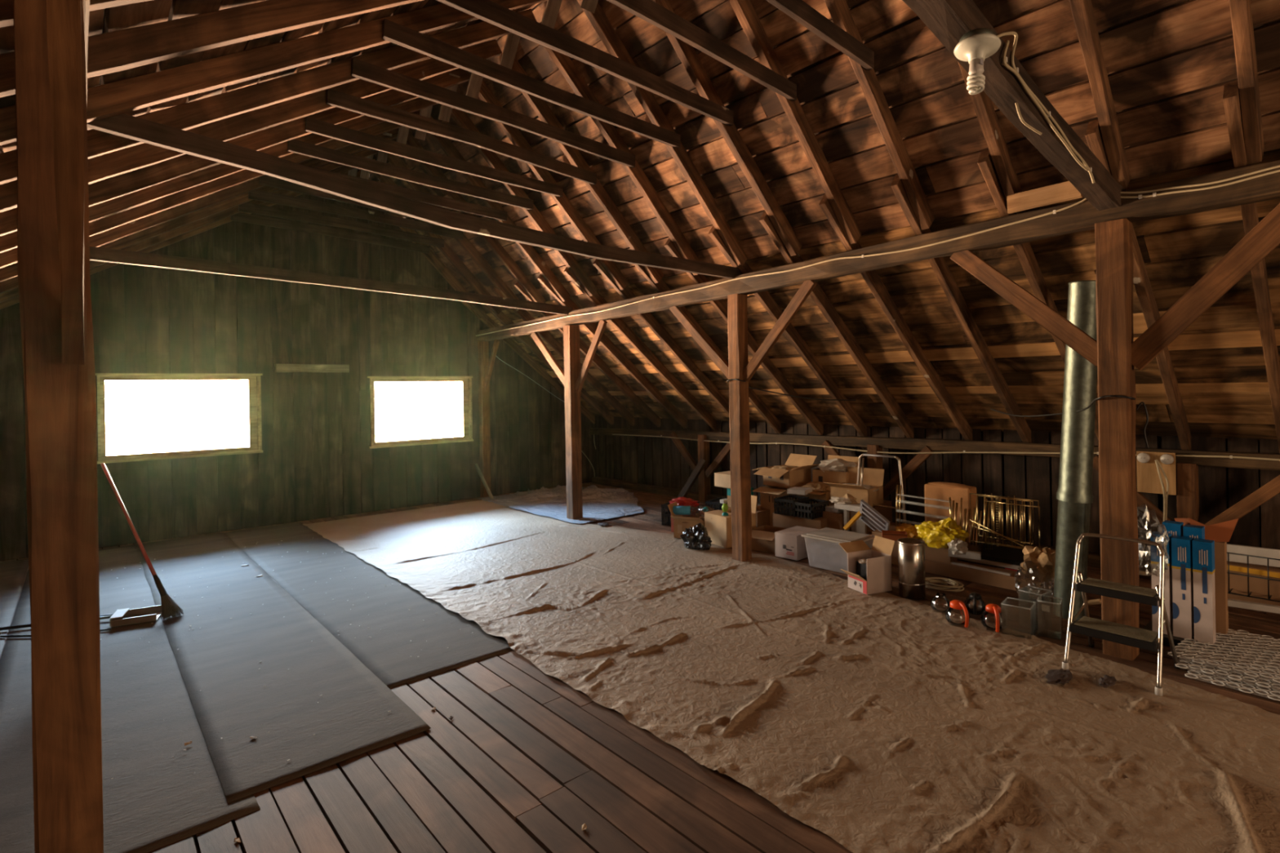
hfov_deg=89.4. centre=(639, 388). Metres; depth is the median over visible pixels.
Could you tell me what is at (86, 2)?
purlin
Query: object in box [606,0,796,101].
beam
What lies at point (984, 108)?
rafter
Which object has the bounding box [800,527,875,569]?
storage tote
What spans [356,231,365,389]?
batten
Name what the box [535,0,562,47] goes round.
cleat
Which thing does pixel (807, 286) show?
knee brace
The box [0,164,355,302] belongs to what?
rafter
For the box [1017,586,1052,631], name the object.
clear container
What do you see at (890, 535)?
cardboard box
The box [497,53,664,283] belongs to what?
rafter
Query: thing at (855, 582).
print
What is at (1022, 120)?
power cable
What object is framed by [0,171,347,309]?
rafter
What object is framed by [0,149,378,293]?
rafter
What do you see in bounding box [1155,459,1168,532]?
cable
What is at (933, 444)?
wooden beam
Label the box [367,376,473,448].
window
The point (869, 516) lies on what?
tray
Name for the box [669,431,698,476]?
brace
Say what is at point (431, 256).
rafter
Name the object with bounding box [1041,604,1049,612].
label card
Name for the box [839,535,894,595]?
cardboard box
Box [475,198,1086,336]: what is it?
power cable
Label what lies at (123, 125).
tie beam
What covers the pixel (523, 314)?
rafter
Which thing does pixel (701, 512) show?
heap
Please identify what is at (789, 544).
cardboard box
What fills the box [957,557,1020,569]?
trim
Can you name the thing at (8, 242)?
rafter
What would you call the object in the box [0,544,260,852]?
floor panel
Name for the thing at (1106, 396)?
cord
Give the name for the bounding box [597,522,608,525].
rag
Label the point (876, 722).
sheet
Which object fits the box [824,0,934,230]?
rafter
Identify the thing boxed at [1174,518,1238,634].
carton
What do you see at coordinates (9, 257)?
rafter
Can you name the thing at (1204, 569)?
picture
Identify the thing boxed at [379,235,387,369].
batten
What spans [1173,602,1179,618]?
picture
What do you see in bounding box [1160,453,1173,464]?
socket
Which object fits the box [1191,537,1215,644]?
carton
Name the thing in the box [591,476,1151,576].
beam
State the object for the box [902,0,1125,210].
tie beam
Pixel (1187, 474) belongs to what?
stud
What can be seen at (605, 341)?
rafter
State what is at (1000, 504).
wire rack
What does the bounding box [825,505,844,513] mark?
cardboard box
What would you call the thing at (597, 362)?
rafter
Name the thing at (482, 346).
post
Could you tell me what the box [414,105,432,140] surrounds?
cleat
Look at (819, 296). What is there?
rafter
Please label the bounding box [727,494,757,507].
cardboard box
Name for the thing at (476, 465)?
plank
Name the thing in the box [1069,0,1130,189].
rafter
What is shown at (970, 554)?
trim
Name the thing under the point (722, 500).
label card
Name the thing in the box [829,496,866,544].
foam packing
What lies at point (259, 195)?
beam
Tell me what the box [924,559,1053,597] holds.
chest
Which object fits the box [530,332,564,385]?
knee brace
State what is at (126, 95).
rafter
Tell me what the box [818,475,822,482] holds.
print
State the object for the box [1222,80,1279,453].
rafter
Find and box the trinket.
[702,506,708,511]
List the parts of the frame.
rail, cross rail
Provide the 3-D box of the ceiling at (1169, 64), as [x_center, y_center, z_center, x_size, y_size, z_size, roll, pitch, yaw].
[1.256,-2.161,4.254,1.975,1.975,13.750,-1,0,-41]
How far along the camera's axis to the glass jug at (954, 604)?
4.24 m
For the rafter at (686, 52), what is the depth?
5.02 m
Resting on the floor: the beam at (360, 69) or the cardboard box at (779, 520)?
the cardboard box at (779, 520)
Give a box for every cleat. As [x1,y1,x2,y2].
[347,168,357,177]
[360,147,374,179]
[376,132,391,163]
[395,126,409,144]
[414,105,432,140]
[438,72,459,122]
[466,58,488,98]
[499,33,520,69]
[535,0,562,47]
[580,0,598,13]
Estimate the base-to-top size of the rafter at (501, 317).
2.063 m
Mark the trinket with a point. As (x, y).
(704, 509)
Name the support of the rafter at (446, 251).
attached to the ceiling at (1169, 64)
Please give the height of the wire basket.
0.290 m
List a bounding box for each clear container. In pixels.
[1001,597,1036,638]
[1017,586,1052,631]
[1037,595,1062,639]
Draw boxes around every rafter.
[0,0,151,27]
[0,0,422,97]
[0,0,547,145]
[0,8,536,184]
[0,39,502,212]
[0,67,471,236]
[0,97,438,253]
[0,110,419,268]
[0,128,398,282]
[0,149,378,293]
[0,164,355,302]
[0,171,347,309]
[356,168,486,318]
[373,158,502,315]
[386,153,519,311]
[405,130,545,302]
[429,115,570,302]
[450,107,598,296]
[460,301,595,424]
[468,79,629,289]
[475,292,613,425]
[492,286,634,426]
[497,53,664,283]
[513,280,660,426]
[537,274,687,428]
[540,22,699,275]
[563,266,716,430]
[577,0,747,266]
[592,258,729,416]
[630,248,781,433]
[651,0,801,256]
[664,237,823,435]
[707,225,866,436]
[728,0,862,244]
[759,210,913,438]
[818,194,973,440]
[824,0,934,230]
[890,174,1031,443]
[958,62,1022,201]
[977,149,1098,439]
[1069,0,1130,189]
[1084,119,1191,450]
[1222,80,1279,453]
[1229,0,1264,164]
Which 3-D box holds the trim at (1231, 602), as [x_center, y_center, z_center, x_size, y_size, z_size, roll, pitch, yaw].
[4.300,1.425,4.040,1.353,0.041,0.051,-1,0,39]
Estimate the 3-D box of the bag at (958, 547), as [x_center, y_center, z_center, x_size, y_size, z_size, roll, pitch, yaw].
[2.545,1.257,5.197,0.150,0.128,0.163,-1,0,-41]
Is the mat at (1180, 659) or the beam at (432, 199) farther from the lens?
the beam at (432, 199)
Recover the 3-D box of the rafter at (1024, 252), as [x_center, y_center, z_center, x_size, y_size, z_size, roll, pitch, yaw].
[3.100,-0.485,4.831,2.538,2.061,0.061,-1,0,-40]
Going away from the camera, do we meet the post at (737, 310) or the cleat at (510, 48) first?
the cleat at (510, 48)
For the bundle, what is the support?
on the foam packing
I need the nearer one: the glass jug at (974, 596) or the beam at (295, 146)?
the glass jug at (974, 596)
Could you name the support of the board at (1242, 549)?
on the crate at (1259, 587)
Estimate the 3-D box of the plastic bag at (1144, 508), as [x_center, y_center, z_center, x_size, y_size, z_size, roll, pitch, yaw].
[3.039,0.918,3.969,0.200,0.418,0.331,-1,0,-26]
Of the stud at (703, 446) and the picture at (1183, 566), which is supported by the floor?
the stud at (703, 446)
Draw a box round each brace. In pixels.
[45,0,84,364]
[484,339,499,391]
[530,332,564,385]
[575,320,607,391]
[669,306,728,379]
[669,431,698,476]
[705,440,729,477]
[742,280,817,381]
[821,440,840,455]
[883,445,933,499]
[950,249,1097,367]
[1093,455,1172,527]
[1131,203,1279,370]
[1204,475,1279,525]
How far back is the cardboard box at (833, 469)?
7.01 m
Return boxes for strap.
[843,511,861,530]
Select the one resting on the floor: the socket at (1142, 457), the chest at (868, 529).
the chest at (868, 529)
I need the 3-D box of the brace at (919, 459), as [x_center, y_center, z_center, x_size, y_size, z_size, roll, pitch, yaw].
[2.790,0.897,6.826,0.054,0.613,0.616,-1,0,-41]
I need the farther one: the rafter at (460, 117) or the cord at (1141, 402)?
the rafter at (460, 117)
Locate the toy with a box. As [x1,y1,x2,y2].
[721,503,728,515]
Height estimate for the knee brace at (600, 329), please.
0.851 m
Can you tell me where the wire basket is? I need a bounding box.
[1226,551,1279,602]
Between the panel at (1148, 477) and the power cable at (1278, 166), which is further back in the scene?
the panel at (1148, 477)
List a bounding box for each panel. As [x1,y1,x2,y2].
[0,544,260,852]
[0,559,28,655]
[134,532,431,803]
[224,522,512,688]
[1136,451,1176,495]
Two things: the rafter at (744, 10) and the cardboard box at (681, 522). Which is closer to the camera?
the rafter at (744, 10)
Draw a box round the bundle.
[842,493,857,503]
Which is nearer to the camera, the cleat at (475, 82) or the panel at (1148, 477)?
the panel at (1148, 477)
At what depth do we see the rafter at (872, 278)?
5.67 m
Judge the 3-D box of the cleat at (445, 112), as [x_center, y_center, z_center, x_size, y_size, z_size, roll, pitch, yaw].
[-1.775,-2.700,6.010,0.103,0.354,0.267,-1,0,-41]
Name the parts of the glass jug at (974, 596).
handle, lid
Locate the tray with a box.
[859,499,889,531]
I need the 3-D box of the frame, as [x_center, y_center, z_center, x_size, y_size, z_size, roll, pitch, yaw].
[2.376,1.006,6.395,0.052,0.706,0.544,-1,0,-41]
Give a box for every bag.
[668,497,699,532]
[680,522,711,550]
[895,523,918,538]
[915,517,969,548]
[946,537,968,555]
[1014,560,1053,599]
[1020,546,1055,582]
[1137,504,1168,576]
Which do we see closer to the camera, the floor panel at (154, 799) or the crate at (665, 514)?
the floor panel at (154, 799)
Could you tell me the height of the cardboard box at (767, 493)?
0.462 m
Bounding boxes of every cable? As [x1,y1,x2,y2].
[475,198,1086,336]
[612,434,1136,456]
[996,31,1094,183]
[1002,40,1088,170]
[1014,102,1042,134]
[1120,164,1279,193]
[1120,169,1279,199]
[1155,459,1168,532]
[1175,454,1279,461]
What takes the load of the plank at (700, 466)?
on the floor
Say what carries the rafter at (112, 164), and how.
attached to the ceiling at (108, 20)
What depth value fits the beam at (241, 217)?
8.29 m
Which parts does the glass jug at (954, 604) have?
lid, handle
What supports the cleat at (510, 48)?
attached to the rafter at (187, 116)
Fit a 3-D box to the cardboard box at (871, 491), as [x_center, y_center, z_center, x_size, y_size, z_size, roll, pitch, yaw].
[2.189,1.007,6.584,0.418,0.341,0.562,-1,0,43]
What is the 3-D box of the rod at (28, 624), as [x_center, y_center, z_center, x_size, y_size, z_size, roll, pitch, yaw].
[-4.273,1.647,4.463,1.052,0.037,0.101,-1,0,-26]
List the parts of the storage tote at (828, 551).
lid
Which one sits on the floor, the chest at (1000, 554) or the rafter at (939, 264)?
the chest at (1000, 554)
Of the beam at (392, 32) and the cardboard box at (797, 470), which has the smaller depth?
the beam at (392, 32)
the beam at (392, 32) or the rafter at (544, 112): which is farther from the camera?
the rafter at (544, 112)
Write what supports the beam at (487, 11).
attached to the rafter at (122, 50)
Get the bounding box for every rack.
[895,484,951,526]
[968,493,1040,549]
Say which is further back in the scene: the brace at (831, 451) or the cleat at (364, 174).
the cleat at (364, 174)
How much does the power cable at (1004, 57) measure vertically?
0.309 m
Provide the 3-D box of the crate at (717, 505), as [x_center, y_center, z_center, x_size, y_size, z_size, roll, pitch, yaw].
[1.013,1.452,7.656,0.334,0.260,0.354,-1,0,39]
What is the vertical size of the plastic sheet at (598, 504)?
0.064 m
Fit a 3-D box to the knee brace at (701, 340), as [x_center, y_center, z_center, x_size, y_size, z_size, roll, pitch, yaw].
[0.603,-0.470,6.333,0.048,0.818,0.868,-1,0,-41]
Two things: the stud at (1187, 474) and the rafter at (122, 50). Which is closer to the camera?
the rafter at (122, 50)
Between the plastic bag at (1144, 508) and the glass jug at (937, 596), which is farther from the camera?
the glass jug at (937, 596)
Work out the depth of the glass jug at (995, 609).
4.15 m
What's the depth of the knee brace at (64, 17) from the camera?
1.16 m
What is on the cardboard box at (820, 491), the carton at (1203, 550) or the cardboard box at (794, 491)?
the cardboard box at (794, 491)
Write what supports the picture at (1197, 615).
attached to the carton at (1203, 550)
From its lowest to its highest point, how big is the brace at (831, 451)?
0.616 m
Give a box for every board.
[274,364,349,372]
[1006,181,1082,213]
[1226,543,1279,567]
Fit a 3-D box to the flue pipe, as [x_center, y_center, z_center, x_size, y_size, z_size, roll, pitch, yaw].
[2.961,0.416,4.384,0.313,2.274,0.208,-1,0,32]
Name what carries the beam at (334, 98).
attached to the rafter at (112, 164)
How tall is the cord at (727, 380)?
0.232 m
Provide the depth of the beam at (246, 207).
7.90 m
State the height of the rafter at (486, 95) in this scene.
1.885 m
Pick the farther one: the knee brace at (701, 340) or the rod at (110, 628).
the knee brace at (701, 340)
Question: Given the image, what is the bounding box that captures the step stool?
[1062,533,1180,696]
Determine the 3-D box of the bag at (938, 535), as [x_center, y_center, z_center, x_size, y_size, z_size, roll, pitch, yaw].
[2.474,1.175,5.333,0.245,0.236,0.430,-1,0,-41]
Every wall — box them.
[0,168,595,561]
[594,416,1279,560]
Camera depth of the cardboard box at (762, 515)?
7.16 m
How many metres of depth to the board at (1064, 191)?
3.98 m
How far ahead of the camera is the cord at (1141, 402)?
3.65 m
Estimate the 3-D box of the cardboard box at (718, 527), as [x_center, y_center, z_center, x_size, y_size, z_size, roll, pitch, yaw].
[0.929,1.335,6.617,0.414,0.473,0.389,-1,0,-31]
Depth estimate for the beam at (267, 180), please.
6.62 m
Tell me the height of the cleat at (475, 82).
0.354 m
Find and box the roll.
[672,506,690,515]
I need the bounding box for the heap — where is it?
[688,505,714,519]
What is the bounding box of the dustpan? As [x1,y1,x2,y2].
[99,604,161,626]
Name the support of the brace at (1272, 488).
attached to the stud at (1187, 474)
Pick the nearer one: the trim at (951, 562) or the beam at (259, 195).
the trim at (951, 562)
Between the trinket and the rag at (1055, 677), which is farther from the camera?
the trinket
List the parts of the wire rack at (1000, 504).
rack panel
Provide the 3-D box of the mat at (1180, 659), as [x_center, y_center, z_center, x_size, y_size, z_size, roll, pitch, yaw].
[3.616,1.497,3.424,0.896,0.017,1.126,-1,0,-44]
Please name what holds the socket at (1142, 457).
attached to the panel at (1148, 477)
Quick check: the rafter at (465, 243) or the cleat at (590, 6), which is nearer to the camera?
the cleat at (590, 6)
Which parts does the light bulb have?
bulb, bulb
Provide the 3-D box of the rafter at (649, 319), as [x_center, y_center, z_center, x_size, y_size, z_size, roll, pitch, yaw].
[0.475,-0.437,7.874,2.537,2.061,0.057,-1,0,-41]
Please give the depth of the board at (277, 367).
8.18 m
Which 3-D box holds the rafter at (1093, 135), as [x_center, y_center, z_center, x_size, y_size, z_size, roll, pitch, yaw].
[3.472,-0.489,4.401,2.537,2.061,0.075,-1,0,-41]
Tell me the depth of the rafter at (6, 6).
2.03 m
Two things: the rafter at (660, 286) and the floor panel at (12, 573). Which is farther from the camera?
the rafter at (660, 286)
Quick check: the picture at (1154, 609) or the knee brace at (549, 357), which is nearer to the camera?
the picture at (1154, 609)
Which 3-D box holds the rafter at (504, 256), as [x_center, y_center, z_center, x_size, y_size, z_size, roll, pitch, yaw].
[-1.990,-2.011,7.957,1.886,1.888,0.066,-1,0,-41]
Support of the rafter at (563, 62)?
attached to the ceiling at (1169, 64)
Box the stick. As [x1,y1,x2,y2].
[1087,599,1101,604]
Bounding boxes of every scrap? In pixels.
[234,837,240,842]
[582,822,586,830]
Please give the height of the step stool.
0.731 m
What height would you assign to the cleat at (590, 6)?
0.353 m
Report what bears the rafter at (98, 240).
attached to the ceiling at (108, 20)
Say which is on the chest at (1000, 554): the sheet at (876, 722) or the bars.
the bars
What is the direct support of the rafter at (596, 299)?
attached to the ceiling at (1218, 361)
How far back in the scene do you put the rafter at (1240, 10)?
3.11 m
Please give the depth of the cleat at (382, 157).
7.32 m
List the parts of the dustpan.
handle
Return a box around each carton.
[1150,531,1173,634]
[1162,520,1183,604]
[1171,535,1194,639]
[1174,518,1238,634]
[1182,524,1204,539]
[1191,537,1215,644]
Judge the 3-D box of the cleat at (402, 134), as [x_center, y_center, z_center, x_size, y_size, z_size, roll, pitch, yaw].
[-2.522,-2.686,6.877,0.104,0.352,0.268,-1,0,-41]
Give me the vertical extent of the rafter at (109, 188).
3.293 m
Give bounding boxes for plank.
[474,462,493,498]
[677,458,706,497]
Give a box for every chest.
[850,522,901,549]
[871,525,968,564]
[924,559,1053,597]
[958,542,1024,569]
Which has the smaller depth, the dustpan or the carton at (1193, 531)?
the carton at (1193, 531)
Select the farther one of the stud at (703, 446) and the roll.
the stud at (703, 446)
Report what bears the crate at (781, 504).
on the cardboard box at (779, 520)
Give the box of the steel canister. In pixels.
[897,537,925,599]
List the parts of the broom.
handle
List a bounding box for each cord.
[726,378,855,400]
[990,395,1135,417]
[1135,401,1149,448]
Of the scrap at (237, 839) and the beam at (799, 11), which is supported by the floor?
the scrap at (237, 839)
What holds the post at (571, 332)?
on the floor
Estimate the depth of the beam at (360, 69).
4.79 m
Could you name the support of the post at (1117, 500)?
on the floor
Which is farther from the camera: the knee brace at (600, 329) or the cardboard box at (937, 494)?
the knee brace at (600, 329)
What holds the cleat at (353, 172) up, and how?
attached to the rafter at (9, 295)
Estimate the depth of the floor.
2.66 m
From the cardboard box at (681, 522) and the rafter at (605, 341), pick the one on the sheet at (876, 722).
the cardboard box at (681, 522)
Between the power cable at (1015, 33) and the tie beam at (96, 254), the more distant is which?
the tie beam at (96, 254)
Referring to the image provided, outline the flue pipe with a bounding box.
[1053,280,1097,620]
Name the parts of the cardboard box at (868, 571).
panel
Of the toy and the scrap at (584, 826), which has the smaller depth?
the scrap at (584, 826)
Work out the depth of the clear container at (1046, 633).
4.08 m
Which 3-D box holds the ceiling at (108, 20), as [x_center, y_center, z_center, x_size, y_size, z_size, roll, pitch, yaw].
[-1.556,-1.413,1.816,5.593,3.360,13.750,-1,0,-41]
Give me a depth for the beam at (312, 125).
5.68 m
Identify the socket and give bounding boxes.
[1137,452,1150,462]
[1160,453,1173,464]
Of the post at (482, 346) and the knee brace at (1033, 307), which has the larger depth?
the post at (482, 346)
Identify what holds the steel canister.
on the floor
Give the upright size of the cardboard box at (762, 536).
0.202 m
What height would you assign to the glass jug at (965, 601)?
0.078 m
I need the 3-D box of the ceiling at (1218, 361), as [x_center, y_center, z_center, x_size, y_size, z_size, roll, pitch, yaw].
[2.830,-0.370,5.585,2.284,1.827,13.750,-1,0,-41]
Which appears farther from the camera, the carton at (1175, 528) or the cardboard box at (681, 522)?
the cardboard box at (681, 522)
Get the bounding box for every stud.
[697,434,710,502]
[866,444,882,469]
[1176,462,1199,522]
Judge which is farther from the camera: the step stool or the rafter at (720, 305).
the rafter at (720, 305)
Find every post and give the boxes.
[13,0,103,852]
[477,341,491,497]
[563,324,582,519]
[727,293,751,561]
[1094,217,1139,660]
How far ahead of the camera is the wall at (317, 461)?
8.12 m
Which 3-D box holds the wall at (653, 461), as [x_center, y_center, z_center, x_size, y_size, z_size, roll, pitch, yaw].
[3.548,1.014,6.217,0.038,1.288,13.400,-1,0,-41]
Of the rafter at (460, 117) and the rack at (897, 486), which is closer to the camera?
the rack at (897, 486)
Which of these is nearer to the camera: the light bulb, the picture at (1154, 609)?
the light bulb
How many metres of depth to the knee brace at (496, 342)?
9.56 m
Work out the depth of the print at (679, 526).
6.83 m
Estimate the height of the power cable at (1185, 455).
0.032 m
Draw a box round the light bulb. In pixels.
[953,27,1000,94]
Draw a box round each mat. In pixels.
[1167,628,1279,683]
[1174,630,1279,688]
[1184,634,1279,701]
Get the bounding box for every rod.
[0,613,113,630]
[0,627,111,637]
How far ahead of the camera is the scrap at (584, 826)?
2.36 m
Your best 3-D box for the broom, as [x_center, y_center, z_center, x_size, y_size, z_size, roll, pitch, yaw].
[-3.869,1.141,5.014,1.306,1.075,0.134,-1,0,35]
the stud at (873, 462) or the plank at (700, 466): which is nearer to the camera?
the stud at (873, 462)
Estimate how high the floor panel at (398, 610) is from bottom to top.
0.006 m
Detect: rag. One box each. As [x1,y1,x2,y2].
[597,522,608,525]
[1044,668,1072,684]
[1098,674,1116,688]
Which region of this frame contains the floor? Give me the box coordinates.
[0,482,1279,852]
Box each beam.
[87,113,742,278]
[89,246,573,315]
[231,212,429,253]
[238,202,444,247]
[248,189,462,239]
[259,174,404,215]
[287,138,533,210]
[301,164,506,221]
[305,116,563,197]
[325,88,596,185]
[351,57,635,168]
[382,18,680,148]
[435,0,733,126]
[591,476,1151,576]
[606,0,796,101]
[766,0,874,70]
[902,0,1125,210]
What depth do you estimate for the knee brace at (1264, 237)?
3.47 m
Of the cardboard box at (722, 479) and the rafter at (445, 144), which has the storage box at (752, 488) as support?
the cardboard box at (722, 479)
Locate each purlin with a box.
[83,0,89,102]
[476,160,1279,342]
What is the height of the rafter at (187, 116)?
3.288 m
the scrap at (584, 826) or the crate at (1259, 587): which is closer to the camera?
the scrap at (584, 826)
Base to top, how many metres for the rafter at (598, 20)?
1.888 m
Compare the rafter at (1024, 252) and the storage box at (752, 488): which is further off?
the storage box at (752, 488)
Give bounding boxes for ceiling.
[0,0,539,185]
[357,0,1279,314]
[486,148,1279,442]
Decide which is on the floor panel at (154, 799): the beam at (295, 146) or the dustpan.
the dustpan
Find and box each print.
[677,524,682,533]
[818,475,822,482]
[848,574,866,594]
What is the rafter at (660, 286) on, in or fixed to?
attached to the ceiling at (1218, 361)
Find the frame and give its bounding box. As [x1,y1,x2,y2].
[857,453,906,523]
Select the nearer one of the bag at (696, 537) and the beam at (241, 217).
the bag at (696, 537)
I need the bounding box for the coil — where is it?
[925,577,964,591]
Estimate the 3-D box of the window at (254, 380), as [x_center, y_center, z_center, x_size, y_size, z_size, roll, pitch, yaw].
[-5.233,0.310,7.419,1.585,0.962,0.144,-1,0,-41]
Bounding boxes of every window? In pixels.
[95,373,262,463]
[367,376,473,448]
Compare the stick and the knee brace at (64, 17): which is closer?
the knee brace at (64, 17)
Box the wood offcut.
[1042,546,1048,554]
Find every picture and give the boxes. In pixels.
[1151,605,1158,613]
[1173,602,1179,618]
[1180,564,1186,599]
[1193,606,1200,622]
[1202,567,1207,604]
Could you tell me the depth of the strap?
6.01 m
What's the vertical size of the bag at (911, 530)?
0.125 m
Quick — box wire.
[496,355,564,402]
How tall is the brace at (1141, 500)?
0.614 m
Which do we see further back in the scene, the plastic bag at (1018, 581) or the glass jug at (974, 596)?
the plastic bag at (1018, 581)
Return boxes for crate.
[661,501,699,525]
[705,497,729,510]
[773,494,808,516]
[793,497,828,519]
[1226,560,1279,605]
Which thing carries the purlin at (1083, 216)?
on the post at (1117, 500)
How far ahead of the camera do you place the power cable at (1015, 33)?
2.87 m
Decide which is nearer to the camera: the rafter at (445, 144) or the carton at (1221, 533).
the carton at (1221, 533)
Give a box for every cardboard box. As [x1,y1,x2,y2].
[667,502,704,538]
[704,495,757,548]
[714,471,730,488]
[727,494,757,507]
[728,504,769,527]
[751,485,796,525]
[751,524,787,553]
[752,453,819,488]
[773,511,826,541]
[774,525,819,560]
[786,486,812,495]
[796,481,834,506]
[812,454,858,484]
[820,510,851,531]
[823,466,884,506]
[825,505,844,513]
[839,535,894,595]
[872,500,892,522]
[881,529,907,541]
[924,481,977,542]
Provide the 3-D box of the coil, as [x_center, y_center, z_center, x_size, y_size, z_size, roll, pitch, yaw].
[2.349,1.522,5.040,0.264,0.061,0.330,-1,0,-41]
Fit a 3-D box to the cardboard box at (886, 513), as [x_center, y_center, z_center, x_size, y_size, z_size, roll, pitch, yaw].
[2.352,1.367,6.792,0.340,0.384,0.440,-1,0,-41]
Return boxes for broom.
[101,462,183,619]
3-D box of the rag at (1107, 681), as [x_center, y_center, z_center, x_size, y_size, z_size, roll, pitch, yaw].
[2.454,1.533,3.397,0.177,0.025,0.072,-1,0,-41]
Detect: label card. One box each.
[720,498,727,503]
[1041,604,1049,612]
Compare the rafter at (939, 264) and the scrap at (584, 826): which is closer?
the scrap at (584, 826)
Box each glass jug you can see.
[930,592,950,613]
[945,600,969,627]
[963,597,973,610]
[964,592,985,614]
[980,604,1006,632]
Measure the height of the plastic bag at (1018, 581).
0.292 m
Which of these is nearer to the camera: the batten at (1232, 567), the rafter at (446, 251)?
the batten at (1232, 567)
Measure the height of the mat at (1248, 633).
0.022 m
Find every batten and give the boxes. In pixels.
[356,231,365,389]
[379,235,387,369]
[1226,564,1279,577]
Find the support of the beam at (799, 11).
attached to the rafter
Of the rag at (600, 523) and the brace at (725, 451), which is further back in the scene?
the brace at (725, 451)
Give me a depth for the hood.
4.58 m
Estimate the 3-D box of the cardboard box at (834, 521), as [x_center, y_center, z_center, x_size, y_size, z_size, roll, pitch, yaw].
[1.989,1.396,6.478,0.260,0.339,0.260,-1,0,-38]
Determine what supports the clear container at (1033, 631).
on the sheet at (876, 722)
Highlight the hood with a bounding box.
[109,608,129,618]
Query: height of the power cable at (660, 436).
0.139 m
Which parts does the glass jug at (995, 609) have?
lid, handle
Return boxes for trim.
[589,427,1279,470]
[948,549,981,559]
[950,561,1011,576]
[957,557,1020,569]
[1227,598,1279,613]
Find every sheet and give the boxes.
[302,500,1279,852]
[477,484,644,523]
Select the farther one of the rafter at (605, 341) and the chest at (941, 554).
the rafter at (605, 341)
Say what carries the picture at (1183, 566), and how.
attached to the carton at (1181, 546)
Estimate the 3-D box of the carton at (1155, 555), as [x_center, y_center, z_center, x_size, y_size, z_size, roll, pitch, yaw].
[3.194,1.187,3.960,0.089,0.600,0.088,-1,0,-41]
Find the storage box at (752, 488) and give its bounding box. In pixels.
[727,487,753,495]
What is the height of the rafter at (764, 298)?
2.061 m
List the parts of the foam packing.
panel, lid, panel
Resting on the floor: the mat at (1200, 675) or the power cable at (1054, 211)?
the mat at (1200, 675)
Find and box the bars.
[951,497,995,551]
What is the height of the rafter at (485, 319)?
2.062 m
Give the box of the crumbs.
[4,540,472,778]
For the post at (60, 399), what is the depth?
1.52 m
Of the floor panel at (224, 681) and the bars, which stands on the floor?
the floor panel at (224, 681)
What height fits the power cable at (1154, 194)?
0.165 m
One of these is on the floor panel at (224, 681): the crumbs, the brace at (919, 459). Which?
the crumbs
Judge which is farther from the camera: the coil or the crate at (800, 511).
the crate at (800, 511)
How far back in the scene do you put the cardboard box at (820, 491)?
6.91 m

